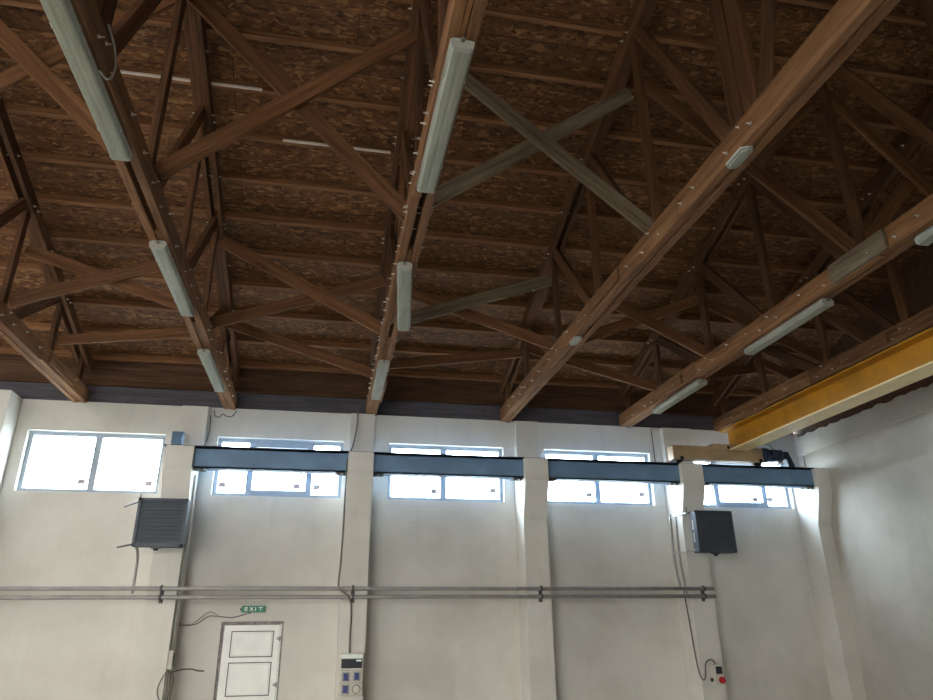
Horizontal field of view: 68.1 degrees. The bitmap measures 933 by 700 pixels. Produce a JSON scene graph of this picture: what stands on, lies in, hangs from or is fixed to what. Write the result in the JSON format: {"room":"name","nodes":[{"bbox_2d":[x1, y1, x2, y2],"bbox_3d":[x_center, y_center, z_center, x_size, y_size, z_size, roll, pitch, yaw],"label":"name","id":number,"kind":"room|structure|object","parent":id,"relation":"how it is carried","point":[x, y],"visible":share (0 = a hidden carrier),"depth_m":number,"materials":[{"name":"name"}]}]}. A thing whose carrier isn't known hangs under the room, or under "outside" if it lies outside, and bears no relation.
{"room":"industrial workshop hall","nodes":[
{"label":"industrial workshop hall","id":0,"kind":"room"},
{"bbox_2d":[171,431,184,444],"bbox_3d":[-4.044,1.245,9.673,0.140,0.184,0.152,4,-22,-11],"label":"junction box","id":1,"kind":"object","parent":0,"point":[178,437],"visible":0.85,"depth_m":9.61,"materials":[{"name":"blue paint"}]},
{"bbox_2d":[0,399,831,699],"bbox_3d":[-2.756,3.310,9.810,18.000,4.980,0.350,4,-22,-11],"label":"wall","id":2,"kind":"structure","parent":0,"point":[771,646],"depth_m":10.03,"materials":[{"name":"paint"}]},
{"bbox_2d":[0,390,22,491],"bbox_3d":[-6.510,2.945,8.803,0.400,4.980,0.500,4,-22,-11],"label":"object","id":3,"kind":"structure","parent":2,"relation":"attached to","point":[10,402],"depth_m":9.49,"materials":[{"name":"concrete"}]},
{"bbox_2d":[0,94,93,402],"bbox_3d":[-4.271,-3.211,4.178,0.254,3.036,14.123,4,-22,-11],"label":"roof truss","id":4,"kind":"object","parent":2,"relation":"on","point":[13,330],"visible":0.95,"depth_m":8.11,"materials":[{"name":"wood"}]},
{"bbox_2d":[0,20,108,153],"bbox_3d":[-3.526,-2.323,5.582,2.080,1.986,0.040,4,-22,-11],"label":"brace","id":5,"kind":"object","parent":4,"relation":"attached to","point":[10,42],"visible":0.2,"depth_m":5.53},
{"bbox_2d":[0,0,175,92],"bbox_3d":[-3.539,-2.335,5.661,2.076,2.095,0.040,4,-22,-11],"label":"brace","id":6,"kind":"object","parent":4,"relation":"attached to","point":[14,75],"visible":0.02,"depth_m":5.68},
{"bbox_2d":[23,244,178,310],"bbox_3d":[-4.070,-0.797,7.973,2.020,0.761,0.040,4,-22,-11],"label":"brace","id":7,"kind":"object","parent":4,"relation":"attached to","point":[32,251],"visible":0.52,"depth_m":7.94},
{"bbox_2d":[8,248,208,306],"bbox_3d":[-4.056,-0.842,7.917,2.033,0.926,0.040,4,-22,-11],"label":"brace","id":8,"kind":"object","parent":4,"relation":"attached to","point":[151,267],"visible":0.89,"depth_m":7.81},
{"bbox_2d":[58,327,220,345],"bbox_3d":[-4.340,-0.196,9.217,1.998,0.418,0.040,4,-22,-11],"label":"brace","id":9,"kind":"object","parent":4,"relation":"attached to","point":[171,333],"visible":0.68,"depth_m":9.15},
{"bbox_2d":[0,261,845,333],"bbox_3d":[-2.421,-0.860,9.458,17.400,0.113,0.079,4,-22,-11],"label":"roof purlin","id":10,"kind":"structure","parent":4,"relation":"on","point":[22,266],"depth_m":9.67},
{"bbox_2d":[0,227,872,307],"bbox_3d":[-2.317,-1.234,9.031,17.400,0.113,0.079,4,-22,-11],"label":"roof purlin","id":11,"kind":"structure","parent":4,"relation":"on","point":[6,231],"depth_m":9.18,"materials":[{"name":"wood"}]},
{"bbox_2d":[20,150,922,252],"bbox_3d":[-2.110,-1.982,8.178,17.400,0.113,0.079,4,-22,-11],"label":"purlin","id":12,"kind":"structure","parent":4,"relation":"on","point":[27,155],"depth_m":8.29,"materials":[{"name":"wood"}]},
{"bbox_2d":[390,0,932,84],"bbox_3d":[-1.696,-3.477,6.472,17.400,0.113,0.079,4,-22,-11],"label":"purlin","id":13,"kind":"structure","parent":4,"relation":"on","point":[490,11],"depth_m":7.13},
{"bbox_2d":[776,0,926,26],"bbox_3d":[-1.592,-3.851,6.046,17.400,0.113,0.079,4,-22,-11],"label":"purlin","id":14,"kind":"structure","parent":4,"relation":"on","point":[822,4],"depth_m":7.11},
{"bbox_2d":[17,431,165,493],"bbox_3d":[-5.321,1.623,9.885,1.840,0.865,0.075,4,-22,-11],"label":"window","id":15,"kind":"structure","parent":2,"relation":"in","point":[100,437],"depth_m":9.86,"materials":[{"name":"white plastic"}]},
{"bbox_2d":[117,494,190,550],"bbox_3d":[-4.087,2.256,8.980,0.911,0.725,0.552,4,-22,-11],"label":"heater","id":16,"kind":"object","parent":2,"relation":"attached to","point":[160,523],"visible":1,"depth_m":8.77,"materials":[{"name":"metal"}]},
{"bbox_2d":[131,547,138,593],"bbox_3d":[-4.210,2.787,8.757,0.038,0.558,0.383,7,-23,-17],"label":"pipe","id":17,"kind":"object","parent":16,"relation":"attached to","point":[136,548],"visible":0.95,"depth_m":8.86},
{"bbox_2d":[70,0,239,409],"bbox_3d":[-2.223,-3.077,4.560,0.254,3.038,14.123,4,-22,-11],"label":"roof truss","id":18,"kind":"object","parent":2,"relation":"on","point":[144,186],"visible":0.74,"depth_m":6.15,"materials":[{"name":"wood"}]},
{"bbox_2d":[40,0,132,160],"bbox_3d":[-2.236,-1.591,4.096,0.146,0.083,1.450,4,-22,-10],"label":"tube light","id":19,"kind":"object","parent":18,"relation":"attached to","point":[61,15],"visible":1,"depth_m":4.00,"materials":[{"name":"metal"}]},
{"bbox_2d":[98,24,116,79],"bbox_3d":[-2.132,-1.744,4.100,0.036,0.294,0.217,3,-22,-8],"label":"cable","id":20,"kind":"object","parent":18,"relation":"attached to","point":[108,25],"visible":1,"depth_m":4.15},
{"bbox_2d":[149,240,194,316],"bbox_3d":[-2.738,-0.640,6.463,0.146,0.083,1.450,4,-22,-10],"label":"tube light","id":21,"kind":"object","parent":18,"relation":"attached to","point":[161,252],"visible":1,"depth_m":6.30,"materials":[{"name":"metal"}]},
{"bbox_2d":[197,349,224,391],"bbox_3d":[-3.224,0.277,8.748,0.146,0.083,1.450,4,-22,-10],"label":"tube light","id":22,"kind":"object","parent":18,"relation":"attached to","point":[205,355],"visible":1,"depth_m":8.59,"materials":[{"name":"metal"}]},
{"bbox_2d":[154,28,416,179],"bbox_3d":[-1.465,-2.181,5.963,2.098,1.928,0.040,4,-22,-11],"label":"brace","id":23,"kind":"object","parent":18,"relation":"attached to","point":[213,142],"visible":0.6,"depth_m":5.88,"materials":[{"name":"wood"}]},
{"bbox_2d":[209,276,385,328],"bbox_3d":[-2.009,-0.586,8.326,2.046,0.868,0.040,4,-22,-11],"label":"brace","id":24,"kind":"object","parent":18,"relation":"attached to","point":[291,303],"visible":0.75,"depth_m":8.26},
{"bbox_2d":[217,235,381,334],"bbox_3d":[-1.997,-0.788,8.333,2.066,1.170,0.040,4,-22,-11],"label":"brace","id":25,"kind":"object","parent":18,"relation":"attached to","point":[224,242],"visible":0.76,"depth_m":8.31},
{"bbox_2d":[228,322,372,377],"bbox_3d":[-2.280,-0.016,9.583,2.039,0.751,0.040,4,-22,-11],"label":"brace","id":26,"kind":"object","parent":18,"relation":"attached to","point":[241,327],"visible":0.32,"depth_m":9.56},
{"bbox_2d":[0,0,902,130],"bbox_3d":[-1.799,-3.103,6.899,17.400,0.113,0.079,4,-22,-11],"label":"roof purlin","id":27,"kind":"structure","parent":18,"relation":"on","point":[32,4],"depth_m":7.11,"materials":[{"name":"wood"}]},
{"bbox_2d":[158,585,163,602],"bbox_3d":[-3.931,3.140,8.874,0.052,0.223,0.105,4,-22,-11],"label":"bracket","id":28,"kind":"object","parent":2,"relation":"attached to","point":[160,600],"visible":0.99,"depth_m":8.87,"materials":[{"name":"metal"}]},
{"bbox_2d":[0,586,713,590],"bbox_3d":[-3.712,3.084,8.918,15.070,0.052,0.051,4,-22,-11],"label":"pipe","id":29,"kind":"object","parent":28,"relation":"attached to","point":[2,588],"visible":1,"depth_m":9.20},
{"bbox_2d":[0,594,715,599],"bbox_3d":[-3.701,3.183,8.881,15.090,0.052,0.051,4,-22,-11],"label":"pipe","id":30,"kind":"object","parent":28,"relation":"attached to","point":[2,597],"visible":1,"depth_m":9.21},
{"bbox_2d":[674,517,687,593],"bbox_3d":[3.245,3.105,10.442,0.034,1.164,0.122,4,-22,-11],"label":"pipe","id":31,"kind":"object","parent":30,"relation":"attached to","point":[676,525],"visible":0.89,"depth_m":10.47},
{"bbox_2d":[156,650,174,699],"bbox_3d":[-3.737,4.388,8.521,0.132,1.241,0.215,-4,-22,8],"label":"cable","id":32,"kind":"object","parent":2,"relation":"attached to","point":[171,656],"visible":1,"depth_m":8.66,"materials":[{"name":"plastic"}]},
{"bbox_2d":[131,405,209,699],"bbox_3d":[-3.967,3.075,9.159,0.385,4.955,0.740,4,-22,-11],"label":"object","id":33,"kind":"structure","parent":2,"relation":"attached to","point":[155,642],"depth_m":9.02,"materials":[{"name":"concrete"}]},
{"bbox_2d":[171,475,196,649],"bbox_3d":[-3.767,2.792,9.206,0.032,2.251,0.052,4,-22,-11],"label":"conduit","id":34,"kind":"object","parent":2,"relation":"attached to","point":[195,476],"visible":1,"depth_m":9.20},
{"bbox_2d":[171,668,203,672],"bbox_3d":[-3.661,4.175,8.984,0.162,0.046,0.458,-19,-28,39],"label":"cable","id":35,"kind":"object","parent":2,"relation":"attached to","point":[184,668],"visible":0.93,"depth_m":9.06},
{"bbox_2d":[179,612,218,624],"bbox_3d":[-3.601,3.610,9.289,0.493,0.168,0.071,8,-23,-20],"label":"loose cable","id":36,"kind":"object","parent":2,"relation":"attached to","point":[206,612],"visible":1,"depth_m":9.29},
{"bbox_2d":[204,415,210,445],"bbox_3d":[-3.821,1.218,10.165,0.021,0.552,0.099,-7,-23,17],"label":"cable","id":37,"kind":"object","parent":2,"relation":"attached to","point":[210,415],"visible":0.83,"depth_m":10.21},
{"bbox_2d":[179,613,248,625],"bbox_3d":[-3.399,3.638,9.327,0.900,0.167,0.048,5,-22,-13],"label":"cable","id":38,"kind":"object","parent":2,"relation":"attached to","point":[246,613],"visible":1,"depth_m":9.34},
{"bbox_2d":[214,410,236,417],"bbox_3d":[-3.624,0.961,10.357,0.335,0.123,0.020,4,-22,-11],"label":"cable","id":39,"kind":"object","parent":2,"relation":"attached to","point":[214,410],"visible":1,"depth_m":10.34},
{"bbox_2d":[213,621,283,699],"bbox_3d":[-2.914,4.645,9.105,0.820,1.980,0.117,4,-22,-11],"label":"door","id":40,"kind":"structure","parent":2,"relation":"in","point":[249,655],"depth_m":9.25,"materials":[{"name":"white wood"}]},
{"bbox_2d":[240,606,265,612],"bbox_3d":[-2.930,3.557,9.455,0.330,0.099,0.048,4,-22,-11],"label":"exit sign","id":41,"kind":"object","parent":2,"relation":"attached to","point":[249,609],"visible":1,"depth_m":9.44,"materials":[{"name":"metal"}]},
{"bbox_2d":[193,447,347,475],"bbox_3d":[-2.753,1.605,9.809,2.100,0.324,0.200,4,-22,-11],"label":"beam","id":42,"kind":"structure","parent":2,"relation":"attached to","point":[205,459],"depth_m":9.72,"materials":[{"name":"metal"}]},
{"bbox_2d":[164,444,812,468],"bbox_3d":[0.850,1.660,10.530,10.250,0.039,0.260,4,-22,-11],"label":"rail","id":43,"kind":"object","parent":42,"relation":"on","point":[165,445],"visible":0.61,"depth_m":10.27,"materials":[{"name":"metal"}]},
{"bbox_2d":[783,452,794,466],"bbox_3d":[5.301,1.819,11.422,0.190,0.244,0.120,4,-22,-11],"label":"buffer","id":44,"kind":"object","parent":43,"relation":"on","point":[788,462],"visible":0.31,"depth_m":11.37,"materials":[{"name":"blue paint"}]},
{"bbox_2d":[667,327,932,465],"bbox_3d":[5.459,-0.775,5.375,1.960,0.575,13.110,4,-22,-11],"label":"crane","id":45,"kind":"object","parent":43,"relation":"on","point":[909,361],"visible":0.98,"depth_m":9.32,"materials":[{"name":"yellow paint"}]},
{"bbox_2d":[212,438,343,497],"bbox_3d":[-2.798,1.783,10.348,1.840,0.865,0.090,4,-22,-11],"label":"window","id":46,"kind":"structure","parent":2,"relation":"in","point":[257,443],"depth_m":10.33,"materials":[{"name":"white plastic"}]},
{"bbox_2d":[338,410,358,652],"bbox_3d":[-1.658,2.424,9.723,0.214,3.380,0.314,4,-22,-11],"label":"cable","id":47,"kind":"object","parent":2,"relation":"attached to","point":[343,592],"visible":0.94,"depth_m":9.62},
{"bbox_2d":[338,653,363,695],"bbox_3d":[-1.496,4.201,8.946,0.300,0.500,0.135,4,-22,-11],"label":"panel","id":48,"kind":"object","parent":2,"relation":"attached to","point":[351,664],"visible":1,"depth_m":8.91,"materials":[{"name":"plastic"}]},
{"bbox_2d":[341,684,348,694],"bbox_3d":[-1.554,4.343,8.828,0.100,0.116,0.028,4,-22,-11],"label":"socket","id":49,"kind":"object","parent":48,"relation":"attached to","point":[344,687],"depth_m":8.82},
{"bbox_2d":[342,672,349,681],"bbox_3d":[-1.555,4.208,8.882,0.100,0.116,0.028,4,-22,-11],"label":"socket","id":50,"kind":"object","parent":48,"relation":"attached to","point":[345,675],"depth_m":8.88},
{"bbox_2d":[341,654,362,657],"bbox_3d":[-1.490,3.990,8.990,0.280,0.045,0.017,4,-22,-11],"label":"hood","id":51,"kind":"object","parent":48,"relation":"attached to","point":[342,655],"depth_m":8.98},
{"bbox_2d":[353,671,360,680],"bbox_3d":[-1.418,4.213,8.909,0.100,0.116,0.028,4,-22,-11],"label":"socket","id":52,"kind":"object","parent":48,"relation":"attached to","point":[356,674],"depth_m":8.90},
{"bbox_2d":[351,585,354,602],"bbox_3d":[-1.537,3.294,9.320,0.052,0.223,0.105,4,-22,-11],"label":"bracket","id":53,"kind":"object","parent":2,"relation":"attached to","point":[352,591],"visible":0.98,"depth_m":9.32,"materials":[{"name":"metal"}]},
{"bbox_2d":[334,413,374,699],"bbox_3d":[-1.554,3.231,9.609,0.385,4.955,0.740,4,-22,-11],"label":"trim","id":54,"kind":"structure","parent":2,"relation":"attached to","point":[356,540],"depth_m":9.64,"materials":[{"name":"concrete"}]},
{"bbox_2d":[0,381,792,433],"bbox_3d":[-2.760,0.838,10.687,17.400,0.260,0.060,4,-22,-11],"label":"trim","id":55,"kind":"structure","parent":2,"relation":"on","point":[41,391],"depth_m":10.81,"materials":[{"name":"metal"}]},
{"bbox_2d":[365,0,487,415],"bbox_3d":[-0.157,-2.944,4.945,0.280,3.037,14.123,4,-22,-11],"label":"roof truss","id":56,"kind":"object","parent":2,"relation":"on","point":[456,18],"visible":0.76,"depth_m":6.19,"materials":[{"name":"wood"}]},
{"bbox_2d":[187,0,405,220],"bbox_3d":[-1.479,-2.165,6.030,2.098,2.174,0.040,4,-22,-11],"label":"brace","id":57,"kind":"object","parent":56,"relation":"attached to","point":[231,35],"visible":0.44,"depth_m":5.99,"materials":[{"name":"wood"}]},
{"bbox_2d":[371,360,389,399],"bbox_3d":[-1.149,0.411,9.135,0.146,0.083,1.450,4,-22,-10],"label":"tube light","id":58,"kind":"object","parent":56,"relation":"attached to","point":[383,365],"visible":1,"depth_m":8.96,"materials":[{"name":"plastic"}]},
{"bbox_2d":[0,346,761,396],"bbox_3d":[-2.732,0.261,10.737,17.400,0.113,0.079,4,-22,-11],"label":"roof purlin","id":59,"kind":"structure","parent":56,"relation":"on","point":[3,350],"depth_m":10.83,"materials":[{"name":"wood"}]},
{"bbox_2d":[397,262,411,330],"bbox_3d":[-0.619,-0.503,6.858,0.146,0.083,1.450,1,-22,-5],"label":"tube light","id":60,"kind":"object","parent":56,"relation":"attached to","point":[404,269],"visible":1,"depth_m":6.69,"materials":[{"name":"plastic"}]},
{"bbox_2d":[23,322,802,376],"bbox_3d":[-2.628,-0.113,10.311,17.400,0.113,0.079,4,-22,-11],"label":"roof purlin","id":61,"kind":"structure","parent":56,"relation":"on","point":[31,325],"depth_m":10.50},
{"bbox_2d":[10,292,820,354],"bbox_3d":[-2.525,-0.486,9.884,17.400,0.113,0.079,4,-22,-11],"label":"roof purlin","id":62,"kind":"structure","parent":56,"relation":"on","point":[76,300],"depth_m":9.97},
{"bbox_2d":[0,189,889,281],"bbox_3d":[-2.214,-1.608,8.605,17.400,0.113,0.079,4,-22,-11],"label":"roof purlin","id":63,"kind":"structure","parent":56,"relation":"on","point":[6,194],"depth_m":8.78,"materials":[{"name":"wood"}]},
{"bbox_2d":[417,36,474,193],"bbox_3d":[-0.161,-1.457,4.482,0.146,0.083,1.450,4,-22,-11],"label":"tube light","id":64,"kind":"object","parent":56,"relation":"attached to","point":[460,50],"visible":1,"depth_m":4.30,"materials":[{"name":"plastic"}]},
{"bbox_2d":[4,103,898,214],"bbox_3d":[-2.006,-2.356,7.752,17.400,0.113,0.079,4,-22,-11],"label":"roof purlin","id":65,"kind":"structure","parent":56,"relation":"on","point":[10,108],"depth_m":7.96,"materials":[{"name":"wood"}]},
{"bbox_2d":[283,139,390,153],"bbox_3d":[-1.458,-2.300,7.797,1.200,0.024,0.024,4,-22,-11],"label":"tube light","id":66,"kind":"object","parent":65,"relation":"attached to","point":[284,140],"visible":0.89,"depth_m":7.76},
{"bbox_2d":[389,348,522,368],"bbox_3d":[-0.185,0.128,9.970,2.070,0.457,0.040,4,-22,-11],"label":"brace","id":67,"kind":"object","parent":56,"relation":"attached to","point":[411,362],"visible":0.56,"depth_m":9.96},
{"bbox_2d":[0,51,932,178],"bbox_3d":[-1.903,-2.729,7.325,17.400,0.113,0.079,4,-22,-11],"label":"roof purlin","id":68,"kind":"structure","parent":56,"relation":"on","point":[4,56],"depth_m":7.69,"materials":[{"name":"wood"}]},
{"bbox_2d":[120,70,261,90],"bbox_3d":[-2.949,-2.777,7.073,1.650,0.024,0.024,4,-22,-11],"label":"tube light","id":69,"kind":"object","parent":68,"relation":"attached to","point":[121,71],"visible":0.56,"depth_m":7.08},
{"bbox_2d":[410,274,552,323],"bbox_3d":[0.098,-0.625,8.712,2.100,0.917,0.040,4,-22,-11],"label":"brace","id":70,"kind":"object","parent":56,"relation":"attached to","point":[452,306],"visible":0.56,"depth_m":8.71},
{"bbox_2d":[421,88,634,208],"bbox_3d":[0.617,-1.890,6.365,2.131,1.649,0.040,4,-22,-11],"label":"brace","id":71,"kind":"object","parent":56,"relation":"attached to","point":[478,174],"visible":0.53,"depth_m":6.29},
{"bbox_2d":[424,47,652,232],"bbox_3d":[0.630,-1.962,6.320,2.143,1.832,0.040,4,-22,-11],"label":"brace","id":72,"kind":"object","parent":56,"relation":"attached to","point":[603,190],"visible":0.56,"depth_m":6.27,"materials":[{"name":"wood"}]},
{"bbox_2d":[387,444,502,501],"bbox_3d":[-0.328,1.946,10.816,1.820,0.865,0.075,4,-22,-11],"label":"window","id":73,"kind":"structure","parent":2,"relation":"in","point":[442,449],"depth_m":10.81,"materials":[{"name":"white plastic"}]},
{"bbox_2d":[373,454,523,480],"bbox_3d":[-0.266,1.766,10.273,2.250,0.324,0.200,4,-22,-11],"label":"beam","id":74,"kind":"structure","parent":2,"relation":"attached to","point":[384,464],"depth_m":10.19,"materials":[{"name":"metal"}]},
{"bbox_2d":[513,421,555,699],"bbox_3d":[1.007,3.396,10.086,0.385,4.955,0.740,4,-22,-11],"label":"column","id":75,"kind":"structure","parent":2,"relation":"attached to","point":[538,682],"depth_m":10.03,"materials":[{"name":"concrete"}]},
{"bbox_2d":[538,585,542,601],"bbox_3d":[1.063,3.462,9.805,0.052,0.223,0.105,4,-22,-11],"label":"bracket","id":76,"kind":"object","parent":2,"relation":"attached to","point":[541,586],"visible":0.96,"depth_m":9.80,"materials":[{"name":"metal"}]},
{"bbox_2d":[544,450,652,505],"bbox_3d":[2.130,2.104,11.274,1.830,0.865,0.075,4,-22,-11],"label":"window","id":77,"kind":"structure","parent":2,"relation":"in","point":[594,455],"depth_m":11.29,"materials":[{"name":"white plastic"}]},
{"bbox_2d":[548,460,679,485],"bbox_3d":[2.261,1.929,10.743,2.180,0.324,0.200,4,-22,-11],"label":"beam","id":78,"kind":"structure","parent":2,"relation":"attached to","point":[558,470],"depth_m":10.66,"materials":[{"name":"metal"}]},
{"bbox_2d":[651,429,655,461],"bbox_3d":[3.123,1.637,11.524,0.028,0.650,0.016,4,-22,-11],"label":"cable","id":79,"kind":"object","parent":2,"relation":"attached to","point":[651,429],"visible":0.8,"depth_m":11.53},
{"bbox_2d":[659,428,727,699],"bbox_3d":[3.568,3.561,10.563,0.525,4.955,0.740,4,-22,-11],"label":"column","id":80,"kind":"structure","parent":2,"relation":"attached to","point":[689,494],"depth_m":10.44,"materials":[{"name":"concrete"}]},
{"bbox_2d":[670,508,737,555],"bbox_3d":[3.546,2.748,10.401,0.753,0.725,0.549,4,-22,-11],"label":"heater","id":81,"kind":"object","parent":80,"relation":"attached to","point":[713,532],"visible":1,"depth_m":10.18,"materials":[{"name":"metal"}]},
{"bbox_2d":[669,515,681,586],"bbox_3d":[3.156,3.040,10.449,0.034,1.076,0.122,4,-22,-11],"label":"pipe","id":82,"kind":"object","parent":81,"relation":"attached to","point":[670,519],"visible":1,"depth_m":10.48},
{"bbox_2d":[683,590,715,680],"bbox_3d":[3.409,4.144,10.110,0.341,1.262,0.127,-11,-24,24],"label":"cable","id":83,"kind":"object","parent":2,"relation":"attached to","point":[683,590],"visible":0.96,"depth_m":10.03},
{"bbox_2d":[499,0,900,422],"bbox_3d":[1.969,-2.807,5.341,0.254,3.038,14.123,4,-22,-11],"label":"roof truss","id":84,"kind":"object","parent":2,"relation":"on","point":[758,108],"visible":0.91,"depth_m":5.73,"materials":[{"name":"wood"}]},
{"bbox_2d":[411,288,553,349],"bbox_3d":[0.086,-0.427,8.707,2.090,0.781,0.040,4,-22,-11],"label":"brace","id":85,"kind":"object","parent":84,"relation":"attached to","point":[417,295],"visible":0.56,"depth_m":8.70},
{"bbox_2d":[569,336,581,344],"bbox_3d":[1.262,-0.104,7.976,0.100,0.030,0.258,4,-22,-11],"label":"emergency light","id":86,"kind":"object","parent":84,"relation":"attached to","point":[575,340],"visible":1,"depth_m":7.94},
{"bbox_2d":[529,344,656,391],"bbox_3d":[1.895,0.272,10.354,2.002,0.634,0.040,4,-22,-11],"label":"brace","id":87,"kind":"object","parent":84,"relation":"attached to","point":[534,350],"visible":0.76,"depth_m":10.35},
{"bbox_2d":[558,269,706,356],"bbox_3d":[2.178,-0.490,9.100,2.034,1.111,0.040,4,-22,-11],"label":"brace","id":88,"kind":"object","parent":84,"relation":"attached to","point":[623,308],"visible":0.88,"depth_m":9.08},
{"bbox_2d":[583,296,697,343],"bbox_3d":[2.166,-0.363,9.123,2.020,0.927,0.040,4,-22,-11],"label":"brace","id":89,"kind":"object","parent":84,"relation":"attached to","point":[627,323],"visible":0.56,"depth_m":9.12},
{"bbox_2d":[726,146,752,168],"bbox_3d":[1.923,-1.354,4.862,0.100,0.030,0.258,4,-22,-11],"label":"emergency light","id":90,"kind":"object","parent":84,"relation":"attached to","point":[742,153],"visible":1,"depth_m":4.84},
{"bbox_2d":[644,76,856,252],"bbox_3d":[2.710,-1.819,6.704,2.065,1.810,0.040,4,-22,-11],"label":"brace","id":91,"kind":"object","parent":84,"relation":"attached to","point":[790,198],"visible":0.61,"depth_m":6.66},
{"bbox_2d":[753,99,817,160],"bbox_3d":[2.696,-1.839,6.786,2.061,1.900,0.040,4,-22,-11],"label":"brace","id":92,"kind":"object","parent":84,"relation":"attached to","point":[809,106],"visible":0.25,"depth_m":7.12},
{"bbox_2d":[700,586,706,600],"bbox_3d":[3.535,3.621,10.266,0.052,0.223,0.105,4,-22,-11],"label":"bracket","id":93,"kind":"object","parent":2,"relation":"attached to","point":[704,590],"visible":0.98,"depth_m":10.26,"materials":[{"name":"metal"}]},
{"bbox_2d":[709,664,725,684],"bbox_3d":[3.571,4.629,9.848,0.175,0.260,0.140,4,-22,-11],"label":"box","id":94,"kind":"object","parent":2,"relation":"attached to","point":[716,671],"visible":1,"depth_m":9.82,"materials":[{"name":"plastic"}]},
{"bbox_2d":[704,461,790,508],"bbox_3d":[4.633,2.263,11.734,1.770,0.865,0.090,4,-22,-11],"label":"window","id":95,"kind":"structure","parent":2,"relation":"in","point":[764,499],"depth_m":11.64,"materials":[{"name":"white plastic"}]},
{"bbox_2d":[702,465,813,489],"bbox_3d":[4.677,2.085,11.194,2.025,0.324,0.200,4,-22,-11],"label":"beam","id":96,"kind":"structure","parent":2,"relation":"attached to","point":[713,475],"depth_m":11.12,"materials":[{"name":"metal"}]},
{"bbox_2d":[617,0,932,427],"bbox_3d":[4.009,-2.674,5.721,0.257,3.040,14.123,4,-22,-11],"label":"roof truss","id":97,"kind":"object","parent":2,"relation":"on","point":[869,254],"visible":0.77,"depth_m":7.73,"materials":[{"name":"wood"}]},
{"bbox_2d":[652,379,706,413],"bbox_3d":[3.041,0.682,9.916,0.146,0.083,1.450,4,-22,-10],"label":"tube light","id":98,"kind":"object","parent":97,"relation":"attached to","point":[696,385],"visible":1,"depth_m":9.79,"materials":[{"name":"plastic"}]},
{"bbox_2d":[663,364,756,381],"bbox_3d":[3.769,0.393,10.703,1.657,0.475,0.040,4,-22,-11],"label":"brace","id":99,"kind":"object","parent":97,"relation":"attached to","point":[744,369],"visible":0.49,"depth_m":10.79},
{"bbox_2d":[706,298,823,362],"bbox_3d":[4.053,-0.267,9.408,1.686,0.835,0.040,4,-22,-11],"label":"brace","id":100,"kind":"object","parent":97,"relation":"attached to","point":[713,306],"visible":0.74,"depth_m":9.39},
{"bbox_2d":[744,298,833,354],"bbox_3d":[3.526,-0.236,7.631,0.146,0.083,1.450,4,-22,-11],"label":"tube light","id":101,"kind":"object","parent":97,"relation":"attached to","point":[822,304],"visible":1,"depth_m":7.50,"materials":[{"name":"plastic"}]},
{"bbox_2d":[828,88,932,196],"bbox_3d":[4.583,-1.814,7.099,1.739,1.946,0.040,4,-22,-11],"label":"brace","id":102,"kind":"object","parent":97,"relation":"attached to","point":[844,111],"visible":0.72,"depth_m":7.14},
{"bbox_2d":[865,147,932,237],"bbox_3d":[4.570,-1.742,7.144,1.732,1.939,0.040,4,-22,-11],"label":"brace","id":103,"kind":"object","parent":97,"relation":"attached to","point":[904,186],"visible":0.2,"depth_m":7.00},
{"bbox_2d":[914,225,932,245],"bbox_3d":[4.029,-1.186,5.263,0.146,0.083,1.450,4,-22,-11],"label":"tube light","id":104,"kind":"object","parent":97,"relation":"attached to","point":[925,238],"visible":1,"depth_m":5.82,"materials":[{"name":"plastic"}]},
{"bbox_2d":[711,98,932,430],"bbox_3d":[5.716,-2.566,6.040,0.256,3.036,14.123,4,-22,-11],"label":"roof truss","id":105,"kind":"object","parent":2,"relation":"on","point":[876,191],"visible":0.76,"depth_m":9.01,"materials":[{"name":"wood"}]},
{"bbox_2d":[763,358,798,379],"bbox_3d":[5.343,0.485,11.000,1.410,0.686,0.040,4,-22,-11],"label":"brace","id":106,"kind":"object","parent":105,"relation":"attached to","point":[768,365],"visible":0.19,"depth_m":10.97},
{"bbox_2d":[822,310,870,342],"bbox_3d":[5.621,-0.153,9.734,1.428,0.918,0.040,4,-22,-11],"label":"brace","id":107,"kind":"object","parent":105,"relation":"attached to","point":[827,316],"visible":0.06,"depth_m":9.72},
{"bbox_2d":[0,0,932,396],"bbox_3d":[-2.130,-1.991,8.287,18.000,2.628,7.558,4,-22,-11],"label":"ceiling","id":108,"kind":"structure","parent":0,"point":[892,45],"depth_m":8.28,"materials":[{"name":"wood"}]},
{"bbox_2d":[793,243,932,435],"bbox_3d":[7.247,-2.512,6.336,0.120,3.232,14.700,4,-22,-11],"label":"wall","id":109,"kind":"structure","parent":0,"point":[916,276],"depth_m":10.15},
{"bbox_2d":[0,375,721,416],"bbox_3d":[-2.755,0.669,10.722,17.400,0.080,0.120,4,-22,-11],"label":"trim","id":110,"kind":"structure","parent":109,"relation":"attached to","point":[9,378],"depth_m":10.80,"materials":[{"name":"wood"}]},
{"bbox_2d":[0,355,754,411],"bbox_3d":[-2.771,0.595,10.831,17.400,0.580,0.030,4,-22,-11],"label":"ceiling beam","id":111,"kind":"structure","parent":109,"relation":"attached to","point":[9,364],"depth_m":11.00,"materials":[{"name":"wood"}]},
{"bbox_2d":[804,386,932,699],"bbox_3d":[7.324,1.266,4.836,0.300,4.900,14.100,4,-22,-11],"label":"wall","id":112,"kind":"structure","parent":0,"point":[881,479],"depth_m":9.98,"materials":[{"name":"paint"}]},
{"bbox_2d":[793,434,866,699],"bbox_3d":[5.797,3.705,10.979,0.340,4.955,0.740,4,-22,-11],"label":"column","id":113,"kind":"structure","parent":112,"relation":"attached to","point":[814,507],"depth_m":10.88,"materials":[{"name":"paint"}]},
{"bbox_2d":[794,383,932,456],"bbox_3d":[7.188,-0.873,5.665,0.135,0.361,14.100,4,-22,-11],"label":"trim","id":114,"kind":"structure","parent":112,"relation":"attached to","point":[919,401],"depth_m":10.46,"materials":[{"name":"concrete"}]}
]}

